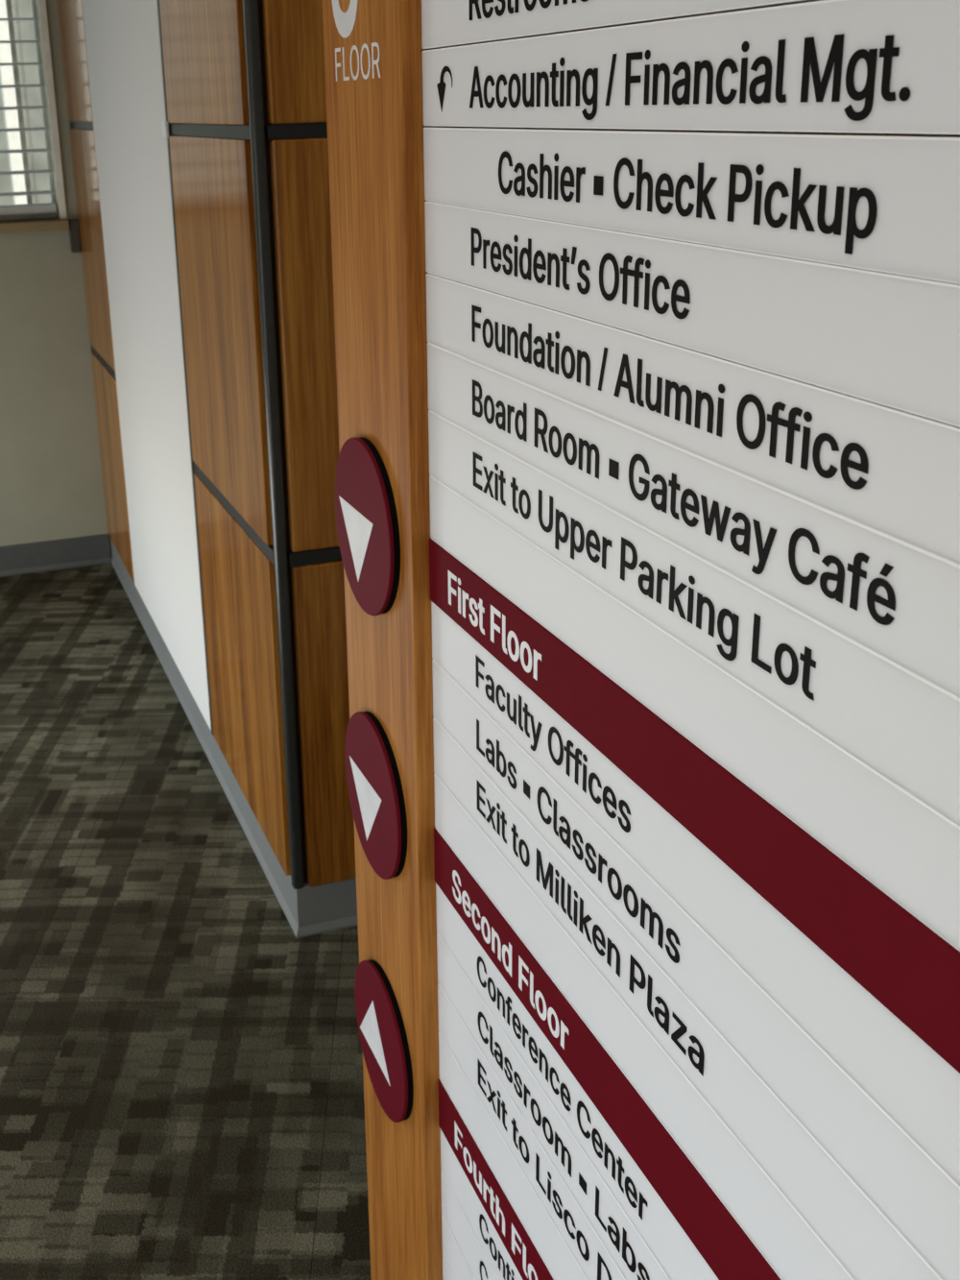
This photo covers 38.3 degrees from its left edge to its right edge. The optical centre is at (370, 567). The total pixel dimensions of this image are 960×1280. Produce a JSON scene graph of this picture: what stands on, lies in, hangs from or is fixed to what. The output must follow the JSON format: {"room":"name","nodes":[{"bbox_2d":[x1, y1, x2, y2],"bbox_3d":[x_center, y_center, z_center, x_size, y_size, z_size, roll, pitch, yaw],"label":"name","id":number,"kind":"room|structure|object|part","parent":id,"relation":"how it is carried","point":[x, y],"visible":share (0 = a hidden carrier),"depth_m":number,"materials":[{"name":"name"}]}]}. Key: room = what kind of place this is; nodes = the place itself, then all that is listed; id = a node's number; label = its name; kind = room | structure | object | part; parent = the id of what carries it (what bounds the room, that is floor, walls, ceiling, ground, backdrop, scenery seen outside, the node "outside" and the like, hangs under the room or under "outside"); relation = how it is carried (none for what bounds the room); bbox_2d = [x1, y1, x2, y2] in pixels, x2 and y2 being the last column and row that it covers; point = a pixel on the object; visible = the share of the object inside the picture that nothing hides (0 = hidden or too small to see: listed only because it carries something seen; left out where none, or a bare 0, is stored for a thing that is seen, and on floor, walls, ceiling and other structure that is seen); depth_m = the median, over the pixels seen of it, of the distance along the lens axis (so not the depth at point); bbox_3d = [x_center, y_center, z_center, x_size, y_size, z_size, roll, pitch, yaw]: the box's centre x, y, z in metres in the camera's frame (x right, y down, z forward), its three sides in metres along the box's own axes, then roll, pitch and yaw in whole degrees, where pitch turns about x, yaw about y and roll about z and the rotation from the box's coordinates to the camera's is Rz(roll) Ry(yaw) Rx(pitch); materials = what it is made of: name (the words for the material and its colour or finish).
{"room":"college building hallway","nodes":[
{"label":"college building hallway","id":0,"kind":"room"},
{"bbox_2d":[0,0,111,558],"bbox_3d":[-1.535,-1.177,3.623,1.478,2.600,0.130,-8,20,-17],"label":"wall","id":1,"kind":"structure","parent":0,"point":[52,485],"depth_m":3.97,"materials":[{"name":"beige paint"}]},
{"bbox_2d":[0,0,81,252],"bbox_3d":[-1.367,-1.467,3.567,1.080,1.325,0.165,-8,20,-17],"label":"window","id":2,"kind":"structure","parent":1,"relation":"in","point":[42,222],"depth_m":3.80,"materials":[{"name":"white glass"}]},
{"bbox_2d":[0,0,56,216],"bbox_3d":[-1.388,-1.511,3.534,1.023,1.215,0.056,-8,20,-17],"label":"window blind","id":3,"kind":"object","parent":2,"relation":"attached to","point":[48,207],"visible":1,"depth_m":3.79,"materials":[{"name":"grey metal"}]},
{"bbox_3d":[-0.958,-1.559,3.697,0.001,1.140,0.001,-8,20,-17],"label":"ladder cord","id":4,"kind":"part","parent":3,"relation":"part of","materials":[{"name":"white fabric"}]},
{"bbox_3d":[-0.941,-1.543,3.649,0.001,1.140,0.001,-8,20,-17],"label":"ladder cord","id":5,"kind":"part","parent":3,"relation":"part of","materials":[{"name":"white fabric"}]},
{"bbox_3d":[-1.370,-0.948,3.724,1.023,0.025,0.052,-8,20,-17],"label":"rail","id":6,"kind":"part","parent":3,"relation":"part of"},
{"bbox_3d":[-1.362,-0.911,3.751,1.051,0.028,0.165,-8,20,-17],"label":"sill","id":7,"kind":"part","parent":2,"relation":"part of","materials":[{"name":"brown wood"}]},
{"bbox_3d":[-0.888,-1.569,3.680,0.019,1.234,0.082,-8,20,-17],"label":"casing","id":8,"kind":"part","parent":2,"relation":"part of","materials":[{"name":"beige paint"}]},
{"bbox_2d":[0,533,111,577],"bbox_3d":[-1.416,0.026,3.976,1.320,0.088,0.018,-8,20,-17],"label":"baseboard","id":9,"kind":"structure","parent":1,"relation":"attached to","point":[87,550],"depth_m":4.12,"materials":[{"name":"plastic"}]},
{"bbox_2d":[0,562,371,1279],"bbox_3d":[-0.012,0.846,1.714,2.750,0.100,5.800,-8,20,-17],"label":"floor","id":10,"kind":"structure","parent":0,"point":[181,1075],"depth_m":2.10,"materials":[{"name":"black carpet"}]},
{"bbox_2d":[56,0,356,889],"bbox_3d":[0.095,-1.034,3.047,1.298,2.600,2.249,-8,20,-17],"label":"wall","id":11,"kind":"structure","parent":0,"point":[198,130],"depth_m":2.25,"materials":[{"name":"brown wood"}]},
{"bbox_3d":[-0.751,-1.435,3.461,0.018,0.594,0.500,-8,20,-17],"label":"wood panel","id":12,"kind":"part","parent":11,"relation":"part of","materials":[{"name":"brown wood"}]},
{"bbox_3d":[-0.733,-0.855,3.657,0.018,0.592,0.500,-8,20,-17],"label":"wood panel","id":13,"kind":"part","parent":11,"relation":"part of","materials":[{"name":"brown wood"}]},
{"bbox_3d":[-0.715,-0.291,3.848,0.018,0.552,0.500,-8,20,-17],"label":"wood panel","id":14,"kind":"part","parent":11,"relation":"part of","materials":[{"name":"brown wood"}]},
{"bbox_3d":[-0.509,-0.997,2.861,0.017,2.510,0.990,-8,20,-17],"label":"plaster panel","id":15,"kind":"part","parent":11,"relation":"part of","materials":[{"name":"white paint"}]},
{"bbox_3d":[-0.266,-0.979,2.068,0.018,0.594,0.575,-8,20,-17],"label":"wood panel","id":16,"kind":"part","parent":11,"relation":"part of","materials":[{"name":"brown wood"}]},
{"bbox_3d":[-0.248,-0.399,2.264,0.018,0.592,0.575,-8,20,-17],"label":"wood panel","id":17,"kind":"part","parent":11,"relation":"part of","materials":[{"name":"brown wood"}]},
{"bbox_2d":[110,538,358,938],"bbox_3d":[0.084,0.181,3.377,1.140,0.088,2.133,-8,20,-17],"label":"baseboard","id":18,"kind":"structure","parent":11,"relation":"attached to","point":[308,910],"depth_m":2.50,"materials":[{"name":"plastic"}]},
{"bbox_3d":[-0.230,0.165,2.455,0.018,0.552,0.575,-8,20,-17],"label":"wood panel","id":19,"kind":"part","parent":11,"relation":"part of","materials":[{"name":"brown wood"}]},
{"bbox_3d":[0.126,-0.921,1.859,0.573,0.594,0.017,-8,20,-17],"label":"wood panel","id":20,"kind":"part","parent":11,"relation":"part of","materials":[{"name":"brown wood"}]},
{"bbox_3d":[0.145,-0.341,2.055,0.573,0.592,0.017,-8,20,-17],"label":"wood panel","id":21,"kind":"part","parent":11,"relation":"part of","materials":[{"name":"brown wood"}]},
{"bbox_3d":[0.163,0.223,2.246,0.573,0.552,0.017,-8,20,-17],"label":"wood panel","id":22,"kind":"part","parent":11,"relation":"part of","materials":[{"name":"brown wood"}]},
{"bbox_3d":[0.491,0.019,-0.103,0.172,2.600,2.495,-8,20,-17],"label":"wall","id":23,"kind":"structure","parent":0,"visible":0},
{"bbox_2d":[322,0,959,1279],"bbox_3d":[0.132,0.004,0.679,0.055,1.950,0.886,-8,20,-17],"label":"sign","id":24,"kind":"object","parent":23,"relation":"attached to","point":[646,313],"visible":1,"depth_m":0.66,"materials":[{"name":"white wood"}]},
{"bbox_3d":[0.023,-0.103,1.006,0.046,1.950,0.166,-8,20,-17],"label":"wooden post","id":25,"kind":"part","parent":24,"relation":"part of","materials":[{"name":"brown wood"}]},
{"label":"outside","id":26,"kind":"structure","parent":0,"visible":0},
{"bbox_3d":[-3.129,-1.633,9.570,12.000,0.150,11.800,-8,20,-17],"label":"ground","id":27,"kind":"structure","parent":26,"visible":0},
{"bbox_2d":[0,0,26,204],"bbox_3d":[-1.940,-3.078,7.172,0.153,4.050,0.160,-8,20,-17],"label":"pillar","id":28,"kind":"structure","parent":27,"relation":"on","point":[9,99],"depth_m":7.35,"materials":[{"name":"white paint"}]}
]}

